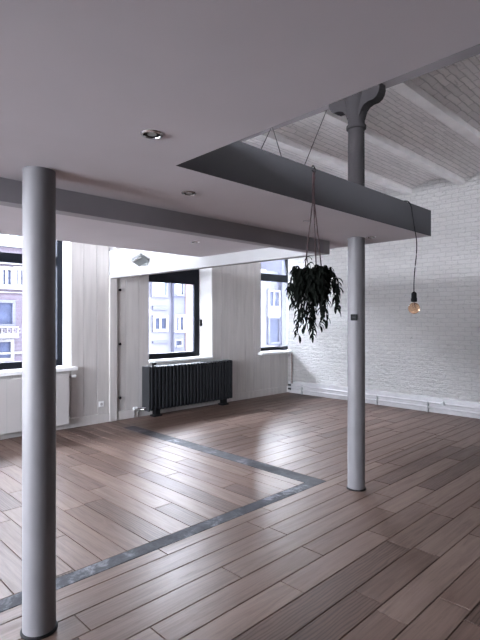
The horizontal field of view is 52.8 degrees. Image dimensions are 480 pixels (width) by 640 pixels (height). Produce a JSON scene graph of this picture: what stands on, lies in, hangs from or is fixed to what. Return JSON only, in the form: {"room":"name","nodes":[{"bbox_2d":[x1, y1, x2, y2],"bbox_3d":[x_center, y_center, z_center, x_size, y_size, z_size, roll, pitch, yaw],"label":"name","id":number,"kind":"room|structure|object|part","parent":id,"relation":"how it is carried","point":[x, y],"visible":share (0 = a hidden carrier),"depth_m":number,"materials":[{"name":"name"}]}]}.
{"room":"empty loft apartment","nodes":[
{"label":"empty loft apartment","id":0,"kind":"room"},
{"bbox_2d":[0,241,287,439],"bbox_3d":[-3.356,-0.425,6.279,13.850,4.550,0.450,0,0,-45],"label":"wall","id":1,"kind":"structure","parent":0,"point":[235,289],"depth_m":7.53,"materials":[{"name":"white paint"}]},
{"bbox_2d":[0,374,75,434],"bbox_3d":[-2.856,1.115,6.363,1.440,0.700,0.130,0,0,-45],"label":"panel radiator","id":2,"kind":"object","parent":1,"relation":"attached to","point":[10,389],"visible":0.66,"depth_m":6.25,"materials":[{"name":"metal"}]},
{"bbox_2d":[0,240,77,375],"bbox_3d":[-2.973,-0.585,6.516,1.459,2.630,0.430,0,0,-45],"label":"window","id":3,"kind":"structure","parent":1,"relation":"in","point":[11,368],"depth_m":7.04,"materials":[{"name":"black metal"}]},
{"bbox_3d":[-2.948,0.705,6.491,1.459,0.050,0.359,0,0,-45],"label":"sill","id":4,"kind":"part","parent":3,"relation":"part of","materials":[{"name":"white paint"}]},
{"bbox_2d":[109,278,116,421],"bbox_3d":[-1.933,0.468,7.361,0.125,2.165,0.050,0,0,-45],"label":"trim","id":5,"kind":"structure","parent":1,"relation":"attached to","point":[112,282],"depth_m":7.34,"materials":[{"name":"white wood"}]},
{"bbox_2d":[0,386,286,439],"bbox_3d":[-3.426,1.482,5.880,12.390,0.135,0.018,0,0,-45],"label":"baseboard","id":6,"kind":"structure","parent":1,"relation":"attached to","point":[125,414],"depth_m":7.62,"materials":[{"name":"white wood"}]},
{"bbox_2d":[149,268,212,362],"bbox_3d":[-1.100,-0.593,8.416,1.360,2.615,0.380,0,0,-45],"label":"window","id":7,"kind":"structure","parent":1,"relation":"in","point":[200,279],"depth_m":8.84,"materials":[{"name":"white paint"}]},
{"bbox_3d":[-1.072,0.698,8.386,1.358,0.035,0.299,0,0,-45],"label":"sill","id":8,"kind":"part","parent":7,"relation":"part of","materials":[{"name":"white paint"}]},
{"bbox_2d":[258,259,291,354],"bbox_3d":[0.791,-0.593,10.220,1.430,2.615,0.450,0,0,-45],"label":"window","id":9,"kind":"structure","parent":1,"relation":"in","point":[283,278],"depth_m":10.61,"materials":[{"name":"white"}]},
{"bbox_3d":[0.686,-0.610,10.383,1.350,2.580,0.070,0,0,-45],"label":"frame","id":10,"kind":"part","parent":9,"relation":"part of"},
{"bbox_3d":[0.634,0.692,10.015,0.919,0.047,0.379,0,0,-45],"label":"sill","id":11,"kind":"part","parent":9,"relation":"part of","materials":[{"name":"white paint"}]},
{"bbox_3d":[0.686,-0.615,10.383,1.220,2.470,0.008,0,0,-45],"label":"pane","id":12,"kind":"part","parent":9,"relation":"part of","materials":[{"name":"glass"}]},
{"bbox_2d":[0,392,479,639],"bbox_3d":[0.489,1.700,1.959,12.450,0.300,11.100,0,0,-45],"label":"floor","id":13,"kind":"structure","parent":0,"point":[397,558],"depth_m":3.60,"materials":[{"name":"brown wood"}]},
{"bbox_2d":[20,166,57,639],"bbox_3d":[-1.003,0.406,2.418,0.176,2.289,0.176,0,0,-45],"label":"column","id":14,"kind":"structure","parent":13,"relation":"on","point":[39,621],"depth_m":2.35,"materials":[{"name":"metal"}]},
{"bbox_2d":[133,407,145,417],"bbox_3d":[-1.587,1.462,7.611,0.203,0.176,0.104,0,0,-26],"label":"radiator valve","id":15,"kind":"object","parent":13,"relation":"on","point":[134,408],"visible":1,"depth_m":7.60,"materials":[{"name":"silver metal"}]},
{"bbox_2d":[0,481,325,612],"bbox_3d":[-2.182,1.553,1.739,8.340,0.007,0.116,0,0,-45],"label":"strip","id":16,"kind":"object","parent":13,"relation":"on","point":[12,601],"visible":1,"depth_m":3.33,"materials":[{"name":"grey concrete"}]},
{"bbox_2d":[142,359,231,416],"bbox_3d":[-0.823,1.123,8.265,1.835,0.854,0.209,0,0,-43],"label":"radiator","id":17,"kind":"object","parent":13,"relation":"on","point":[170,385],"visible":1,"depth_m":8.06,"materials":[{"name":"metal"}]},
{"bbox_3d":[-1.486,1.105,7.648,0.020,0.700,0.200,0,0,-45],"label":"panel","id":18,"kind":"part","parent":17,"relation":"part of","materials":[{"name":"metal"}]},
{"bbox_3d":[-0.865,0.754,8.318,1.780,0.032,0.030,0,0,-45],"label":"rail","id":19,"kind":"part","parent":17,"relation":"part of","materials":[{"name":"grey metal"}]},
{"bbox_2d":[124,426,323,482],"bbox_3d":[-0.422,1.553,5.764,0.176,0.007,3.366,0,0,-45],"label":"strip","id":20,"kind":"object","parent":13,"relation":"on","point":[266,467],"visible":1,"depth_m":5.42,"materials":[{"name":"grey concrete"}]},
{"bbox_2d":[329,83,385,491],"bbox_3d":[1.064,-0.259,4.432,0.236,3.618,0.530,0,0,-45],"label":"column","id":21,"kind":"structure","parent":13,"relation":"on","point":[356,106],"depth_m":4.37,"materials":[{"name":"metal"}]},
{"bbox_2d":[351,314,356,319],"bbox_3d":[1.027,-0.015,4.361,0.060,0.056,0.020,0,0,28],"label":"wall switch","id":22,"kind":"object","parent":21,"relation":"attached to","point":[353,316],"visible":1,"depth_m":4.35,"materials":[{"name":"black plastic"}]},
{"bbox_2d":[0,0,479,256],"bbox_3d":[-0.068,-0.855,-0.102,8.760,0.230,8.950,0,0,-45],"label":"ceiling","id":23,"kind":"structure","parent":0,"point":[81,81],"depth_m":1.60,"materials":[{"name":"paint"}]},
{"bbox_2d":[140,130,163,138],"bbox_3d":[-0.352,-0.737,1.936,0.092,0.006,0.092,0,0,-45],"label":"recessed light","id":24,"kind":"object","parent":23,"relation":"attached to","point":[149,134],"visible":1,"depth_m":1.93,"materials":[{"name":"silver metal"}]},
{"bbox_2d":[0,177,322,253],"bbox_3d":[-2.184,-0.677,1.670,8.240,0.125,0.095,0,0,-45],"label":"beam","id":25,"kind":"structure","parent":23,"relation":"attached to","point":[69,203],"depth_m":3.23,"materials":[{"name":"grey paint"}]},
{"bbox_2d":[181,191,196,195],"bbox_3d":[-0.299,-0.737,2.842,0.092,0.006,0.092,0,0,-45],"label":"recessed light","id":26,"kind":"object","parent":23,"relation":"attached to","point":[187,193],"visible":1,"depth_m":2.84,"materials":[{"name":"silver metal"}]},
{"bbox_2d":[109,240,329,278],"bbox_3d":[-0.562,-0.823,5.962,0.100,0.415,3.924,0,0,-45],"label":"beam","id":27,"kind":"structure","parent":23,"relation":"attached to","point":[120,265],"depth_m":6.06,"materials":[{"name":"white paint"}]},
{"bbox_2d":[131,253,148,266],"bbox_3d":[-1.355,-0.801,6.549,0.203,0.165,0.189,0,0,-45],"label":"wall spotlight","id":28,"kind":"object","parent":27,"relation":"attached to","point":[140,259],"visible":1,"depth_m":6.52,"materials":[{"name":"grey metal"}]},
{"bbox_2d":[285,165,343,342],"bbox_3d":[0.477,-0.417,2.944,0.328,1.138,0.331,0,0,42],"label":"hanging plant","id":29,"kind":"object","parent":23,"relation":"hanging from","point":[314,284],"visible":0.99,"depth_m":2.88,"materials":[{"name":"green plant"}]},
{"bbox_2d":[406,201,419,313],"bbox_3d":[1.390,-0.511,3.962,0.218,0.939,0.175,0,0,-11],"label":"pendant bulb","id":30,"kind":"object","parent":23,"relation":"hanging from","point":[413,308],"visible":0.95,"depth_m":3.91,"materials":[{"name":"black plastic"}]},
{"bbox_3d":[1.384,-0.584,4.032,0.179,0.795,0.160,0,0,36],"label":"cord","id":31,"kind":"part","parent":30,"relation":"part of","materials":[{"name":"black plastic"}]},
{"bbox_2d":[411,292,416,301],"bbox_3d":[1.411,-0.180,3.924,0.048,0.085,0.048,0,0,-45],"label":"socket","id":32,"kind":"object","parent":30,"relation":"attached to","point":[413,295],"depth_m":3.91,"materials":[{"name":"black plastic"}]},
{"bbox_3d":[1.411,-0.088,3.924,0.092,0.092,0.092,0,0,-45],"label":"globe","id":33,"kind":"part","parent":30,"relation":"part of","materials":[{"name":"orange glass"}]},
{"bbox_2d":[243,54,479,191],"bbox_3d":[0.489,-2.453,1.959,12.450,0.495,11.100,0,0,-45],"label":"ceiling","id":34,"kind":"structure","parent":0,"point":[397,118],"depth_m":6.00,"materials":[{"name":"brick"}]},
{"bbox_2d":[256,132,411,194],"bbox_3d":[1.504,-2.195,6.958,4.020,0.090,0.110,0,0,-45],"label":"joist","id":35,"kind":"object","parent":34,"relation":"attached to","point":[283,142],"visible":0.64,"depth_m":6.52,"materials":[{"name":"paint"}]},
{"bbox_2d":[238,44,479,141],"bbox_3d":[2.035,-2.220,3.486,0.195,0.300,11.100,0,0,-45],"label":"joist","id":36,"kind":"object","parent":34,"relation":"attached to","point":[475,50],"depth_m":4.08,"materials":[{"name":"paint"}]},
{"bbox_2d":[304,110,326,164],"bbox_3d":[0.633,-1.516,3.929,0.012,1.103,1.767,0,0,15],"label":"cable","id":37,"kind":"object","parent":36,"relation":"attached to","point":[326,110],"visible":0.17,"depth_m":3.65,"materials":[{"name":"black plastic"}]},
{"bbox_2d":[316,109,464,184],"bbox_3d":[2.118,-2.195,6.337,4.020,0.090,0.110,0,0,-45],"label":"joist","id":38,"kind":"object","parent":34,"relation":"attached to","point":[371,136],"visible":0.64,"depth_m":6.21,"materials":[{"name":"paint"}]},
{"bbox_2d":[392,80,479,146],"bbox_3d":[2.731,-2.195,5.716,4.020,0.090,0.110,0,0,-45],"label":"joist","id":39,"kind":"object","parent":34,"relation":"attached to","point":[409,89],"visible":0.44,"depth_m":5.01,"materials":[{"name":"paint"}]},
{"bbox_2d":[288,171,479,402],"bbox_3d":[5.379,-0.425,6.507,0.900,4.550,11.498,0,0,-45],"label":"wall","id":40,"kind":"structure","parent":0,"point":[434,351],"depth_m":8.25,"materials":[{"name":"white brick"}]},
{"bbox_2d":[291,353,292,382],"bbox_3d":[1.084,1.035,10.151,0.038,0.630,0.040,0,0,-45],"label":"riser pipe","id":41,"kind":"object","parent":40,"relation":"attached to","point":[291,353],"visible":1,"depth_m":10.14,"materials":[{"name":"white metal"}]},
{"bbox_2d":[288,380,479,418],"bbox_3d":[4.916,1.425,6.318,0.025,0.250,11.080,0,0,-45],"label":"baseboard","id":42,"kind":"structure","parent":40,"relation":"attached to","point":[383,393],"depth_m":8.44,"materials":[{"name":"paint"}]},
{"bbox_2d":[288,388,479,414],"bbox_3d":[4.882,1.465,6.292,0.049,0.052,10.990,0,0,-45],"label":"pipe","id":43,"kind":"object","parent":40,"relation":"attached to","point":[447,409],"visible":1,"depth_m":8.42,"materials":[{"name":"metal"}]},
{"bbox_2d":[288,384,479,409],"bbox_3d":[4.882,1.385,6.292,0.049,0.052,10.990,0,0,-45],"label":"pipe","id":44,"kind":"object","parent":40,"relation":"attached to","point":[454,405],"visible":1,"depth_m":8.44,"materials":[{"name":"metal"}]},
{"label":"outside","id":45,"kind":"structure","parent":0,"visible":0},
{"bbox_3d":[-12.942,8.700,34.445,150.000,0.300,52.800,0,0,-45],"label":"ground","id":46,"kind":"structure","parent":45,"visible":0},
{"bbox_2d":[0,234,21,369],"bbox_3d":[-17.661,-1.148,15.938,21.274,19.396,8.500,0,0,-45],"label":"house","id":47,"kind":"structure","parent":46,"relation":"on","point":[10,273],"depth_m":19.09,"materials":[{"name":"stone"}]},
{"bbox_3d":[-9.260,1.214,18.959,0.483,0.627,0.050,0,0,-45],"label":"pane","id":48,"kind":"part","parent":47,"relation":"part of","materials":[{"name":"blue glass"}]},
{"bbox_3d":[-9.278,-0.215,18.940,0.649,0.822,0.050,0,0,-45],"label":"pane","id":49,"kind":"part","parent":47,"relation":"part of","materials":[{"name":"blue glass"}]},
{"bbox_3d":[-9.194,-1.631,19.023,0.299,0.590,0.050,0,0,-45],"label":"pane","id":50,"kind":"part","parent":47,"relation":"part of","materials":[{"name":"glass"}]},
{"bbox_3d":[-9.592,-3.121,18.525,4.390,0.550,0.080,0,0,-45],"label":"roof railing","id":51,"kind":"part","parent":47,"relation":"part of","materials":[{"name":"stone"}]},
{"bbox_3d":[-8.843,-1.661,19.371,0.233,0.600,0.050,0,0,-45],"label":"pane","id":52,"kind":"part","parent":47,"relation":"part of","materials":[{"name":"white glass"}]},
{"bbox_2d":[149,282,192,358],"bbox_3d":[-7.471,0.550,26.103,7.512,16.000,8.360,0,0,-45],"label":"house","id":53,"kind":"structure","parent":46,"relation":"on","point":[170,304],"depth_m":24.53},
{"bbox_3d":[-4.042,-1.594,24.113,0.751,0.797,0.050,0,0,-45],"label":"pane","id":54,"kind":"part","parent":53,"relation":"part of","materials":[{"name":"white glass"}]},
{"bbox_3d":[-4.010,0.225,24.145,0.663,0.549,0.050,0,0,-45],"label":"pane","id":55,"kind":"part","parent":53,"relation":"part of","materials":[{"name":"blue glass"}]},
{"bbox_3d":[-3.160,-1.659,24.703,0.446,0.766,0.050,0,0,-45],"label":"pane","id":56,"kind":"part","parent":53,"relation":"part of","materials":[{"name":"white glass"}]},
{"bbox_3d":[-3.126,0.230,24.736,0.415,0.664,0.050,0,0,-45],"label":"pane","id":57,"kind":"part","parent":53,"relation":"part of","materials":[{"name":"white glass"}]},
{"bbox_2d":[261,260,283,346],"bbox_3d":[1.268,2.250,34.848,17.214,12.600,8.200,0,0,-45],"label":"house","id":58,"kind":"structure","parent":46,"relation":"on","point":[272,293],"depth_m":30.13,"materials":[{"name":"stone"}]},
{"bbox_3d":[2.079,0.717,30.160,0.893,1.433,0.050,0,0,-45],"label":"pane","id":59,"kind":"part","parent":58,"relation":"part of","materials":[{"name":"blue glass"}]},
{"bbox_3d":[2.079,-1.246,30.160,0.893,0.872,0.050,0,0,-45],"label":"pane","id":60,"kind":"part","parent":58,"relation":"part of","materials":[{"name":"glass"}]}
]}

